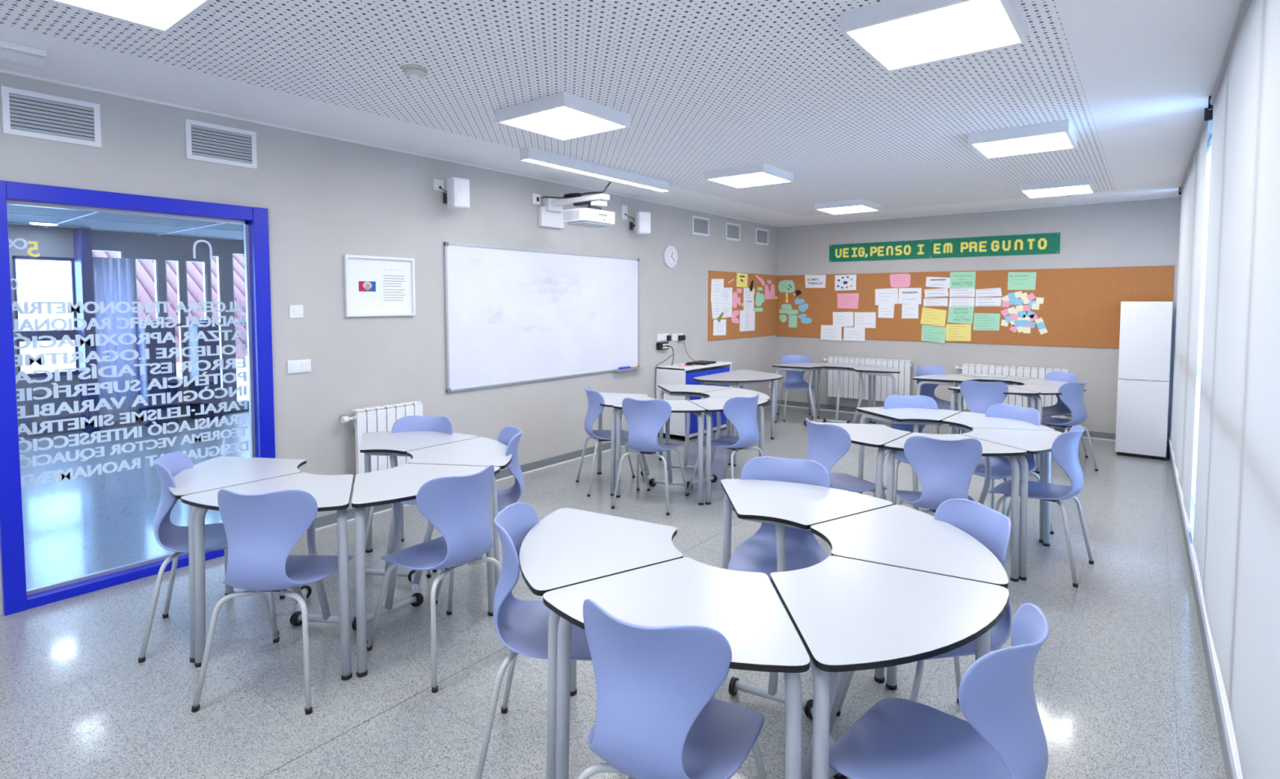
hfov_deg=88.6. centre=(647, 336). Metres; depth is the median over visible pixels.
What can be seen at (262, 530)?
chair
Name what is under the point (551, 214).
mount
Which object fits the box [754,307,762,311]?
cutout
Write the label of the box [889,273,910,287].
paper sheet
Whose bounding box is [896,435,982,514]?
chair
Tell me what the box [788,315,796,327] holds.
cutout
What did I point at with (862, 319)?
paper sheet
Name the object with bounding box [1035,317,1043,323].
sticky note
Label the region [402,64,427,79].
sensor
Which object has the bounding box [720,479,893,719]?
table
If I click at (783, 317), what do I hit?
cutout
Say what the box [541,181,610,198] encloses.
cable
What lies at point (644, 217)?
grille
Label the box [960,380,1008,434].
chair
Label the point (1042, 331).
sticky note
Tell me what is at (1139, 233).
wall
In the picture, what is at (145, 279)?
building
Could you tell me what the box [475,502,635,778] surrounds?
chair
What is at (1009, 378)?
table
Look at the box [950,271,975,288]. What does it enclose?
paper sheet
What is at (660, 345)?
power strip
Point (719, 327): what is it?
paper sheet
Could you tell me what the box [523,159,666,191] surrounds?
diffuser
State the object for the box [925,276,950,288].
paper sheet
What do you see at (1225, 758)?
baseboard
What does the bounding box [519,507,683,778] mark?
table
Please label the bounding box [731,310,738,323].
cutout
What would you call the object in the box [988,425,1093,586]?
chair
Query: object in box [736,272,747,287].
paper sheet
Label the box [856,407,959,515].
table
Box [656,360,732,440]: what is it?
base cabinet
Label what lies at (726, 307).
paper sheet
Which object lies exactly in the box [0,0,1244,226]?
ceiling
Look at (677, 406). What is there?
table
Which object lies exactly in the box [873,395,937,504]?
chair
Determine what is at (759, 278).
cutout
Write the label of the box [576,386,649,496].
chair
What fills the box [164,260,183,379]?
window
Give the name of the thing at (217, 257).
window
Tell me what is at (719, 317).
cutout
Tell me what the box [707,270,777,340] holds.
cork board
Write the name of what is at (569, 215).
grille
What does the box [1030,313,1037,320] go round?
sticky note
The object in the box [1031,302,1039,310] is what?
sticky note
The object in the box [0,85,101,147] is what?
air vent
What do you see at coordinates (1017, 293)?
sticky note
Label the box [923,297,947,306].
paper sheet
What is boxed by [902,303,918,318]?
paper sheet
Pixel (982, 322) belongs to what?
paper sheet
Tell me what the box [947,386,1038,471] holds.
table
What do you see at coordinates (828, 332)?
paper sheet
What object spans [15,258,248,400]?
window
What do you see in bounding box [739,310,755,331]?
paper sheet
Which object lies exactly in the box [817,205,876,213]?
diffuser
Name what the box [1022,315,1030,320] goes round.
sticky note
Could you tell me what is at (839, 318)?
paper sheet
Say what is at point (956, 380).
table
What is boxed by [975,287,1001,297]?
paper sheet
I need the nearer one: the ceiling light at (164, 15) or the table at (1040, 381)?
the ceiling light at (164, 15)
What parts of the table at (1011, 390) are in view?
leg, leg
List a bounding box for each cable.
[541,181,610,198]
[654,354,672,397]
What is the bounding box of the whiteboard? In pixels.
[443,241,644,392]
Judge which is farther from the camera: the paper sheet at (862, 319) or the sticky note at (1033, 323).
the paper sheet at (862, 319)
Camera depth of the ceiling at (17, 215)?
7.64 m
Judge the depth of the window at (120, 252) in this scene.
8.63 m
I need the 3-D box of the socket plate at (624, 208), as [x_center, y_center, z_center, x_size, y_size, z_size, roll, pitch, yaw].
[-0.258,-1.396,7.375,0.014,0.160,0.100,2,4,38]
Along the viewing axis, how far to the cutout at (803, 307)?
10.16 m
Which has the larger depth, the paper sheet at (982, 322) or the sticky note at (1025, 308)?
the paper sheet at (982, 322)
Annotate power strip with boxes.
[656,342,668,350]
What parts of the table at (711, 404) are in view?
leg, support leg, leg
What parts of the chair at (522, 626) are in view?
leg, leg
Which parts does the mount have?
plate, arm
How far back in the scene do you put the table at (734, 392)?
6.16 m
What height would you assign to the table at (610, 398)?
0.783 m
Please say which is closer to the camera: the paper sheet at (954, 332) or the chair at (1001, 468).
the chair at (1001, 468)
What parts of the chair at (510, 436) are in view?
leg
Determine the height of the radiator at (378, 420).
0.600 m
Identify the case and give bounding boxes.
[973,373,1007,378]
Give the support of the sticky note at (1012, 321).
attached to the cork board at (1081, 307)
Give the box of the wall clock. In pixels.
[662,245,677,267]
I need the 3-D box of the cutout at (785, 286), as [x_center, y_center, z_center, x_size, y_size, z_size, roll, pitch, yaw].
[2.186,-0.790,10.320,0.283,0.196,0.002,2,4,38]
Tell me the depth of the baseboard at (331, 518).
6.36 m
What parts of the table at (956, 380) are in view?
leg, leg, cross rail, support leg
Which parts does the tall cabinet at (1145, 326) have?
door, door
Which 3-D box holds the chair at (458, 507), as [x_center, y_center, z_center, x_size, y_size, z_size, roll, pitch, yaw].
[-0.971,1.043,3.105,0.563,0.888,0.493,2,4,38]
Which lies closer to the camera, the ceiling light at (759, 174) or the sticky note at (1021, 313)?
the ceiling light at (759, 174)
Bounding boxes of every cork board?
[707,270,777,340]
[776,265,1174,348]
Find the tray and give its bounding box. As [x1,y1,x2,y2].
[614,366,644,371]
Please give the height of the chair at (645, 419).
0.888 m
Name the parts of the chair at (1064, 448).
leg, leg, leg, leg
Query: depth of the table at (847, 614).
1.83 m
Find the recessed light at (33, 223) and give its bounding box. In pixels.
[28,222,58,225]
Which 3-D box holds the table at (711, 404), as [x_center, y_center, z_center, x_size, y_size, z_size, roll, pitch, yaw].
[0.659,0.957,5.690,0.790,0.783,0.574,-3,4,-43]
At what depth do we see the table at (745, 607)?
1.88 m
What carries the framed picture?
attached to the wall at (326, 199)
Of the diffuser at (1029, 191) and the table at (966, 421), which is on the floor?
the table at (966, 421)
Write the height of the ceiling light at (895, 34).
0.075 m
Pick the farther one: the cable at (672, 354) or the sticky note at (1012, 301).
the sticky note at (1012, 301)
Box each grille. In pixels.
[453,177,470,208]
[564,209,579,220]
[638,211,650,233]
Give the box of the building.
[92,250,247,363]
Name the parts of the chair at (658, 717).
leg, leg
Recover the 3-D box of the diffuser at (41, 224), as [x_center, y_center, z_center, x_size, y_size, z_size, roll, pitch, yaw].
[-6.982,-1.300,7.593,0.230,0.002,0.230,2,4,38]
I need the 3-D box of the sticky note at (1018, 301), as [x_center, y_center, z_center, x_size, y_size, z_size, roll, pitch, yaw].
[4.739,-0.446,8.370,0.099,0.097,0.001,2,4,38]
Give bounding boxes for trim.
[0,69,777,226]
[72,227,99,434]
[304,405,771,533]
[777,195,1177,226]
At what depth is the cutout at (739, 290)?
9.46 m
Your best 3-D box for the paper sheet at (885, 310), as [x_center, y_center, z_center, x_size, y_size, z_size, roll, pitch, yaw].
[3.415,-0.366,9.390,0.228,0.200,0.002,2,4,38]
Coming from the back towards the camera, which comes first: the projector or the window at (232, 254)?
the window at (232, 254)
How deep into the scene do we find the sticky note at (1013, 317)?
8.40 m
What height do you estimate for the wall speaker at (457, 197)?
0.250 m
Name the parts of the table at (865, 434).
leg, support leg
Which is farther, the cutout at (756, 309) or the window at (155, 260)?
the cutout at (756, 309)
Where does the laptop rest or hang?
on the base cabinet at (673, 374)
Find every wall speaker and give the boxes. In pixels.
[443,177,470,210]
[629,211,650,235]
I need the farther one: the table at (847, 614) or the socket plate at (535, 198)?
the socket plate at (535, 198)
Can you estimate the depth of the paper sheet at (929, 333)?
9.01 m
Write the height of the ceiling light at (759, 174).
0.075 m
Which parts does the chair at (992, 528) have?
leg, leg, leg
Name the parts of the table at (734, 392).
support leg, leg, leg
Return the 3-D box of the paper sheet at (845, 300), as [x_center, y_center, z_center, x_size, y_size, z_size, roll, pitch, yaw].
[2.971,-0.529,9.728,0.329,0.227,0.002,2,4,38]
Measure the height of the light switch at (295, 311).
0.090 m
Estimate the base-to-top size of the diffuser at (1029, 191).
0.009 m
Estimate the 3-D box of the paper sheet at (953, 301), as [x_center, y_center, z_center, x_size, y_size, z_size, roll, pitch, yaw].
[4.204,-0.462,8.779,0.312,0.117,0.002,2,4,38]
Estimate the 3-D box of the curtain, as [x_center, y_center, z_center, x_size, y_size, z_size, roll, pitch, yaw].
[-6.801,0.035,8.398,0.074,2.080,0.423,2,4,38]
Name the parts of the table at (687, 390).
leg, support leg, cross rail, leg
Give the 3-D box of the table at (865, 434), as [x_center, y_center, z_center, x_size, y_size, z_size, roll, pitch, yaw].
[1.447,1.025,4.438,0.574,0.783,0.790,-1,3,-19]
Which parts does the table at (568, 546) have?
leg, leg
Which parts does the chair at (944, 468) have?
leg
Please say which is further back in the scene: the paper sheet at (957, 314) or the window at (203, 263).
the window at (203, 263)
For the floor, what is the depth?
3.07 m
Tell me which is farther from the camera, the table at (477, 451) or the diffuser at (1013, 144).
the diffuser at (1013, 144)
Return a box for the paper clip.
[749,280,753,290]
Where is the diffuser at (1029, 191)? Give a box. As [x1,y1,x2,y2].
[1023,185,1092,197]
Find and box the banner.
[829,232,1060,262]
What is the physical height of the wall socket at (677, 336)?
0.091 m
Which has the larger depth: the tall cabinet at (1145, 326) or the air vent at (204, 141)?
the tall cabinet at (1145, 326)
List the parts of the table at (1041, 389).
support leg, leg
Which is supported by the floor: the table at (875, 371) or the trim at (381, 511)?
the table at (875, 371)
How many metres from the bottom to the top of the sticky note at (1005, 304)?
0.078 m
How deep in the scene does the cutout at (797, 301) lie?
10.20 m
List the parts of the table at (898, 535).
support leg, leg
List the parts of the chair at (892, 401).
leg, leg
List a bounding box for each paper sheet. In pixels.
[711,279,724,301]
[711,300,722,318]
[713,319,726,335]
[720,287,732,302]
[720,302,732,317]
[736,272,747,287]
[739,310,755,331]
[743,288,754,311]
[804,275,826,288]
[820,324,841,341]
[832,311,853,327]
[835,274,856,290]
[837,293,858,308]
[843,327,865,341]
[854,311,875,328]
[875,288,897,305]
[878,303,894,318]
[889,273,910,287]
[897,288,921,304]
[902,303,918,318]
[920,306,946,326]
[920,324,946,343]
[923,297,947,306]
[924,288,948,297]
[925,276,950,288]
[945,324,971,341]
[946,306,973,324]
[949,288,974,297]
[949,297,974,306]
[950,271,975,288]
[973,312,999,330]
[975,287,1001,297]
[975,297,1001,306]
[1007,271,1036,289]
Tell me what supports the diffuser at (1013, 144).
attached to the ceiling light at (1057, 135)
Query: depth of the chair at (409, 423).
4.37 m
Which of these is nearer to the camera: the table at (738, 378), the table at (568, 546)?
the table at (568, 546)
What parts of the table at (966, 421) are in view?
cross rail, support leg, leg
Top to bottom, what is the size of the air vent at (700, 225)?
0.240 m
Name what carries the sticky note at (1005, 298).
attached to the cork board at (1081, 307)
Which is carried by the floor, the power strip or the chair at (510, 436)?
the chair at (510, 436)
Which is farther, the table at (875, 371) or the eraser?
the table at (875, 371)
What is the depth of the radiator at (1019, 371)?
8.33 m
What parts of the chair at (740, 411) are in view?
leg, leg, seat mount, leg, leg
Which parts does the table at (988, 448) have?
leg, leg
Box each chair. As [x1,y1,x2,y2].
[137,451,285,662]
[191,488,368,714]
[364,415,453,577]
[366,464,502,693]
[432,426,524,604]
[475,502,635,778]
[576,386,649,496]
[577,598,766,778]
[611,397,688,515]
[687,394,763,510]
[727,456,830,586]
[777,354,817,421]
[805,417,886,498]
[828,602,1049,778]
[835,497,1011,715]
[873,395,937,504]
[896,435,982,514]
[915,365,964,434]
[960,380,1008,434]
[973,404,1053,533]
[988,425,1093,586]
[1035,370,1088,457]
[1041,380,1097,471]
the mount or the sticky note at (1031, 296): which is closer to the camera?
the mount
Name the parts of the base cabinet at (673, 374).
door, door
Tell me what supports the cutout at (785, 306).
attached to the cork board at (1081, 307)
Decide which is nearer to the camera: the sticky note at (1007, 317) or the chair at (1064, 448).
the chair at (1064, 448)
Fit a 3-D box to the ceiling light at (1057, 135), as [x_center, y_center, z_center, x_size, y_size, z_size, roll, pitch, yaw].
[2.693,-1.402,4.700,0.600,0.075,0.600,2,4,38]
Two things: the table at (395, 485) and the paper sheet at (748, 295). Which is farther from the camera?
the paper sheet at (748, 295)
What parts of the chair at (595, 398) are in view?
leg, leg, leg, leg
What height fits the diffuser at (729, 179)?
0.009 m
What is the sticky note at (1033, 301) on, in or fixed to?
attached to the cork board at (1081, 307)
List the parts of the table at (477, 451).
support leg, leg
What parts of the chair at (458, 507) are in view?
leg, leg, leg, leg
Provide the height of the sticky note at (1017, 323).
0.091 m
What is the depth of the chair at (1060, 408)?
7.19 m
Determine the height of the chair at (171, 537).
0.888 m
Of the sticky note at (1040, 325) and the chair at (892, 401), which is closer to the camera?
the chair at (892, 401)
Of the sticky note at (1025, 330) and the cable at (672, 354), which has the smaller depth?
the cable at (672, 354)
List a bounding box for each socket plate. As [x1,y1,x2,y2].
[433,178,444,191]
[531,193,540,204]
[621,204,627,219]
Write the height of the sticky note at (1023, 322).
0.078 m
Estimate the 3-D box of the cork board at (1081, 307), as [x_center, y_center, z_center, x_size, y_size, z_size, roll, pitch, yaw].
[4.009,-0.406,8.946,4.924,0.961,0.011,2,4,38]
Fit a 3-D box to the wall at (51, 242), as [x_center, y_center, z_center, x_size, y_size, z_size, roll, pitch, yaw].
[-7.051,-0.091,8.595,0.150,2.550,7.000,2,4,38]
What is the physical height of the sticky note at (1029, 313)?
0.101 m
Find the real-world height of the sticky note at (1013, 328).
0.109 m
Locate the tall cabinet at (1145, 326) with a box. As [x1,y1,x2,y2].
[1115,301,1173,460]
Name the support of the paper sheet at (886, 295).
attached to the cork board at (1081, 307)
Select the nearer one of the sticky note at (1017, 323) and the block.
the block
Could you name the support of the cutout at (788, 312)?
attached to the cork board at (1081, 307)
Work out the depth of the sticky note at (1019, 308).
8.37 m
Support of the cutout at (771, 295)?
attached to the cork board at (766, 321)
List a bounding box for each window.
[12,255,79,377]
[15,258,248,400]
[119,251,122,257]
[133,258,159,320]
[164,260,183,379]
[185,261,208,319]
[209,256,224,390]
[231,253,246,401]
[1191,136,1212,510]
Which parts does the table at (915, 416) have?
leg, support leg, cross rail, leg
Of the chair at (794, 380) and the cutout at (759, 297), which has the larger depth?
the cutout at (759, 297)
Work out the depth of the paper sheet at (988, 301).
8.58 m
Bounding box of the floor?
[0,404,1226,778]
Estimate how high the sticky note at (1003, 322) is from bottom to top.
0.091 m
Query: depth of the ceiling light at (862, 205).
7.84 m
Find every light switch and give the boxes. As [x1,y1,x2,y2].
[287,359,311,373]
[288,305,303,318]
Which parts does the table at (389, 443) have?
leg, cross rail, support leg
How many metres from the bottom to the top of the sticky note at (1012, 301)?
0.078 m
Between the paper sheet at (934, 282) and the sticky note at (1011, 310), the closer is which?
the sticky note at (1011, 310)
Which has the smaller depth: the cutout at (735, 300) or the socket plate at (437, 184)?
the socket plate at (437, 184)
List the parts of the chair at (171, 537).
leg, leg, leg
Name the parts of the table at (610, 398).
leg, leg, support leg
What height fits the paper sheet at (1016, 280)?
0.231 m
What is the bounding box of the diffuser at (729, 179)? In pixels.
[711,172,788,186]
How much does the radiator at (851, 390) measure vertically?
0.600 m
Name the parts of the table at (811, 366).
leg, support leg, cross rail, leg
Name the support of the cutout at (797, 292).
attached to the cork board at (1081, 307)
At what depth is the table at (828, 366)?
8.95 m
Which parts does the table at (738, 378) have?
leg, leg, leg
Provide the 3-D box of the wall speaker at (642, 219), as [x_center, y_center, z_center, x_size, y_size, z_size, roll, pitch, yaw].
[-0.082,-1.278,7.413,0.197,0.250,0.231,-1,3,-18]
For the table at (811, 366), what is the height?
0.783 m
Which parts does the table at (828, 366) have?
leg, support leg, cross rail, leg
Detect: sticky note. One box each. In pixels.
[1000,308,1008,316]
[1000,319,1008,326]
[1001,294,1010,301]
[1001,301,1008,306]
[1004,314,1012,322]
[1007,306,1016,314]
[1008,292,1015,299]
[1008,298,1016,304]
[1008,324,1017,333]
[1009,313,1018,320]
[1009,320,1015,325]
[1013,320,1020,326]
[1014,290,1022,297]
[1014,297,1022,305]
[1015,305,1022,311]
[1016,325,1022,332]
[1017,311,1026,317]
[1019,292,1027,300]
[1020,320,1027,326]
[1022,297,1030,303]
[1022,305,1030,311]
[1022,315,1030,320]
[1022,327,1031,333]
[1026,292,1035,301]
[1026,310,1035,318]
[1027,320,1035,328]
[1028,300,1035,307]
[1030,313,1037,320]
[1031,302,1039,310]
[1035,297,1044,303]
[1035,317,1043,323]
[1036,321,1045,328]
[1038,327,1048,334]
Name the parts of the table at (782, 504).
leg, cross rail, support leg, leg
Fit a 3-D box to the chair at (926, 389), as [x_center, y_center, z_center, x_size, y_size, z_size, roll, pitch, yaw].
[3.385,0.803,7.666,0.493,0.888,0.563,-1,3,-14]
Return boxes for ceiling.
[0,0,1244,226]
[7,204,244,240]
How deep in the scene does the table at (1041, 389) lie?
6.41 m
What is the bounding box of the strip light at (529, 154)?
[520,146,669,191]
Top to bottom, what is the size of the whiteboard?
1.276 m
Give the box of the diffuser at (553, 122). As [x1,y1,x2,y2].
[502,106,623,138]
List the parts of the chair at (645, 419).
leg, leg, seat mount, leg, leg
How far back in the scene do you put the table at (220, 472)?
3.28 m
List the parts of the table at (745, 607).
leg, leg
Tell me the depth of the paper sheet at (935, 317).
9.00 m
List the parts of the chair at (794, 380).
leg, leg, leg, leg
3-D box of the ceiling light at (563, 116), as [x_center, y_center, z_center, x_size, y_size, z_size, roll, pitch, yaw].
[-0.528,-1.375,4.140,0.600,0.075,0.600,2,4,38]
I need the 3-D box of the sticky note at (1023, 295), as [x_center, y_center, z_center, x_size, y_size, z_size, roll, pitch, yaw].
[4.781,-0.514,8.330,0.104,0.101,0.001,2,4,38]
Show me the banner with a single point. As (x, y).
(1049, 242)
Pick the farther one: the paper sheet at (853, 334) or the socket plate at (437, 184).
the paper sheet at (853, 334)
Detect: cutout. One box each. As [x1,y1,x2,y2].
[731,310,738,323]
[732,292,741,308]
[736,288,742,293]
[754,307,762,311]
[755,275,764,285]
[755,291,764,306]
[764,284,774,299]
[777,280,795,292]
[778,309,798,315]
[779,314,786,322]
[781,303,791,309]
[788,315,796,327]
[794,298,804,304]
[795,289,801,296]
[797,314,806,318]
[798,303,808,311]
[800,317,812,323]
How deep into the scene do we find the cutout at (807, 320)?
10.14 m
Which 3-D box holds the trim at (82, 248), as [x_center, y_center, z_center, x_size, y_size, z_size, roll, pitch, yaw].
[-7.019,-0.065,8.211,0.330,2.540,0.110,2,4,38]
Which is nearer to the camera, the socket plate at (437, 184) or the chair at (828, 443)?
the chair at (828, 443)
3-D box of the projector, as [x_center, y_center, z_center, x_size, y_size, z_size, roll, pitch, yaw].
[-0.542,-1.112,6.122,0.289,0.149,0.423,2,4,38]
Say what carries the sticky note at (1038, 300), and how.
attached to the cork board at (1081, 307)
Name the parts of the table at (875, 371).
support leg, leg, leg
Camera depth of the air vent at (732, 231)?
9.27 m
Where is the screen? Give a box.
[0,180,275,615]
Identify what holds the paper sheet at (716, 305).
attached to the cork board at (766, 321)
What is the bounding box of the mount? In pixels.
[538,193,609,228]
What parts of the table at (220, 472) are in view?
leg, leg, support leg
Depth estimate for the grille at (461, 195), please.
5.36 m
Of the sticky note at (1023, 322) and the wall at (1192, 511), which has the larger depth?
the sticky note at (1023, 322)
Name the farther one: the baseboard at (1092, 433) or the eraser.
the baseboard at (1092, 433)
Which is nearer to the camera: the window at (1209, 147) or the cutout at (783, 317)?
the window at (1209, 147)
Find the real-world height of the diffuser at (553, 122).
0.009 m
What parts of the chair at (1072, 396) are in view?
seat mount, leg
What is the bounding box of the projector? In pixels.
[563,207,614,227]
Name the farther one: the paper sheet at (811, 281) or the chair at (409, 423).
the paper sheet at (811, 281)
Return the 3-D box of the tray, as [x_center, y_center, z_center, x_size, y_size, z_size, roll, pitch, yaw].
[-0.205,0.364,7.465,0.065,0.017,0.468,2,4,38]
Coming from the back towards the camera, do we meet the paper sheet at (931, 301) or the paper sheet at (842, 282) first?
the paper sheet at (842, 282)
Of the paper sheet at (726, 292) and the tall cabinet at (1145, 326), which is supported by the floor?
the tall cabinet at (1145, 326)
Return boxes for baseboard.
[315,400,771,528]
[777,399,1167,444]
[1167,440,1232,778]
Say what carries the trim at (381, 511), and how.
attached to the wall at (326, 199)
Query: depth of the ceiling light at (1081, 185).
6.51 m
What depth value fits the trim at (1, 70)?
4.54 m
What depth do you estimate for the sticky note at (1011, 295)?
8.42 m
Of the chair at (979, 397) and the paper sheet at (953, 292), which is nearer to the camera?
the chair at (979, 397)
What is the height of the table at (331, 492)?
0.783 m
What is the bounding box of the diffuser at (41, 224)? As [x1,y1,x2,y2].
[30,222,57,225]
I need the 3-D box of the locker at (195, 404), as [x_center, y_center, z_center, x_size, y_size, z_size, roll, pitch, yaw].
[-6.207,0.473,9.199,0.450,1.360,0.260,2,4,38]
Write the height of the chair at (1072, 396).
0.888 m
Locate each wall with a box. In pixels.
[0,72,777,614]
[8,224,248,437]
[776,195,1181,434]
[1168,130,1212,542]
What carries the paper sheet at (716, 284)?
attached to the cork board at (766, 321)
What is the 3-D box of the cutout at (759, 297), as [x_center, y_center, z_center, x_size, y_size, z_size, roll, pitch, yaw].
[1.708,-0.572,9.960,0.001,0.224,0.294,2,4,38]
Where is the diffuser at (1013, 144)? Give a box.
[973,132,1072,157]
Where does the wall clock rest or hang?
attached to the wall at (326, 199)
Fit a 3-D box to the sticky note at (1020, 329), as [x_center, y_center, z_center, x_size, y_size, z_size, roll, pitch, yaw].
[4.764,-0.098,8.368,0.099,0.097,0.001,2,4,38]
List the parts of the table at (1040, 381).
leg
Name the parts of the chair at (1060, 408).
leg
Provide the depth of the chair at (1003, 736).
1.67 m
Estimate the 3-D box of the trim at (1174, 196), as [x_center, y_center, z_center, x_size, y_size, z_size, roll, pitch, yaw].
[4.018,-1.654,8.870,4.914,0.013,0.018,2,4,38]
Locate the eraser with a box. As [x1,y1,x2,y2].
[618,365,631,369]
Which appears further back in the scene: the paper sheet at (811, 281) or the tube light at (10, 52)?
the paper sheet at (811, 281)
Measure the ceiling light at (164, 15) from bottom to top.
0.075 m
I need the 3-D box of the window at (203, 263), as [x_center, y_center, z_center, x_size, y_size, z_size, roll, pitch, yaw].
[-6.427,-0.611,9.337,0.060,0.910,0.260,2,4,38]
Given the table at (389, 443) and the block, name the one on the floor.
the table at (389, 443)
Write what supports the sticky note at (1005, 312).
attached to the cork board at (1081, 307)
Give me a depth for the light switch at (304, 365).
4.61 m
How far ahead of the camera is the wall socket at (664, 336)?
7.98 m
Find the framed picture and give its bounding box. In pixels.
[343,254,415,316]
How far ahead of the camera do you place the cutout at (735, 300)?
9.38 m
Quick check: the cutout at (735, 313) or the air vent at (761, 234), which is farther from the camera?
the air vent at (761, 234)
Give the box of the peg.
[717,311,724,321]
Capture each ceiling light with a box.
[48,0,215,33]
[494,91,631,141]
[704,162,794,188]
[814,198,880,214]
[839,0,1028,71]
[968,119,1077,159]
[1019,176,1095,198]
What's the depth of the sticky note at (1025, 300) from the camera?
8.32 m
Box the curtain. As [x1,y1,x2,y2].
[92,256,139,421]
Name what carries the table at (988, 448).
on the floor
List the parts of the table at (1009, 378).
leg, cross rail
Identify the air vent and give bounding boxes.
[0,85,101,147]
[184,118,257,168]
[691,215,709,236]
[724,222,740,241]
[755,227,768,245]
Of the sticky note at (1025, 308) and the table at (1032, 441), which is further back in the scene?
the sticky note at (1025, 308)
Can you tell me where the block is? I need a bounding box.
[684,361,693,365]
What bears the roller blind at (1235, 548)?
hanging from the ceiling at (703, 85)
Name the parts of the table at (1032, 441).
support leg, leg, leg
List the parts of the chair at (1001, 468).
leg, leg, leg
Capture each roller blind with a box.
[1168,107,1213,532]
[1190,0,1279,778]
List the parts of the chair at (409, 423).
leg, leg, leg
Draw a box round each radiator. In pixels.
[339,400,422,487]
[822,355,911,401]
[955,363,1068,418]
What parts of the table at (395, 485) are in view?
leg, support leg, leg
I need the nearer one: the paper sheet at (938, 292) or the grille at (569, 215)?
the grille at (569, 215)
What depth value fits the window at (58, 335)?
8.10 m
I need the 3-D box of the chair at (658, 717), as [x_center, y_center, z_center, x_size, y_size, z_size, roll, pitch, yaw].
[0.071,1.113,1.808,0.493,0.888,0.563,2,3,27]
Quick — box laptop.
[688,360,715,364]
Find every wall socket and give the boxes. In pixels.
[657,333,671,341]
[671,333,685,341]
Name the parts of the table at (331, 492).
leg, support leg, leg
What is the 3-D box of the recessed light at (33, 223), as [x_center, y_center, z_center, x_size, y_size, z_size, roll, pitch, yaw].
[-6.982,-1.307,7.593,0.260,0.015,0.260,2,4,38]
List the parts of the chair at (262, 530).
leg, leg, seat mount, leg, leg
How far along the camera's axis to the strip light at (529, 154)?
5.62 m
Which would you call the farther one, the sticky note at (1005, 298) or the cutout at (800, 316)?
the cutout at (800, 316)
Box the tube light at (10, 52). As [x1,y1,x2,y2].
[0,40,46,69]
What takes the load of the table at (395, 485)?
on the floor
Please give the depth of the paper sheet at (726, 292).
9.18 m
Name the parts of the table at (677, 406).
leg, support leg, leg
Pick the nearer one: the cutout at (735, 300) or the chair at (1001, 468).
the chair at (1001, 468)
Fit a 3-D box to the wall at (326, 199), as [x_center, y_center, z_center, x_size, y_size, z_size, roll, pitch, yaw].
[-1.784,-0.069,5.574,0.120,2.839,12.647,2,4,38]
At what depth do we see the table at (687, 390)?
6.46 m
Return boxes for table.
[168,456,311,662]
[181,472,356,679]
[351,462,500,677]
[360,431,478,582]
[406,436,511,606]
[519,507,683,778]
[542,557,809,778]
[596,391,656,496]
[612,399,705,505]
[657,384,733,470]
[686,396,768,504]
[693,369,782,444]
[700,387,769,482]
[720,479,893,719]
[770,555,1008,778]
[772,362,826,426]
[803,504,1008,778]
[813,422,911,499]
[816,362,874,422]
[846,365,900,423]
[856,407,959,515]
[884,432,1026,582]
[912,373,978,412]
[942,411,1054,542]
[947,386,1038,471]
[958,373,1032,434]
[960,427,1062,580]
[1010,377,1068,407]
[1011,384,1085,473]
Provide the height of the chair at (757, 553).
0.888 m
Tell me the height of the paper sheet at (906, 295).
0.229 m
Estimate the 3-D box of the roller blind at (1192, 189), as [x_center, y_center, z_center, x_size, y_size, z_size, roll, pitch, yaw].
[4.494,-0.149,5.475,0.060,2.653,3.500,2,4,37]
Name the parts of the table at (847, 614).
leg, support leg, leg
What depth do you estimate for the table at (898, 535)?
2.37 m

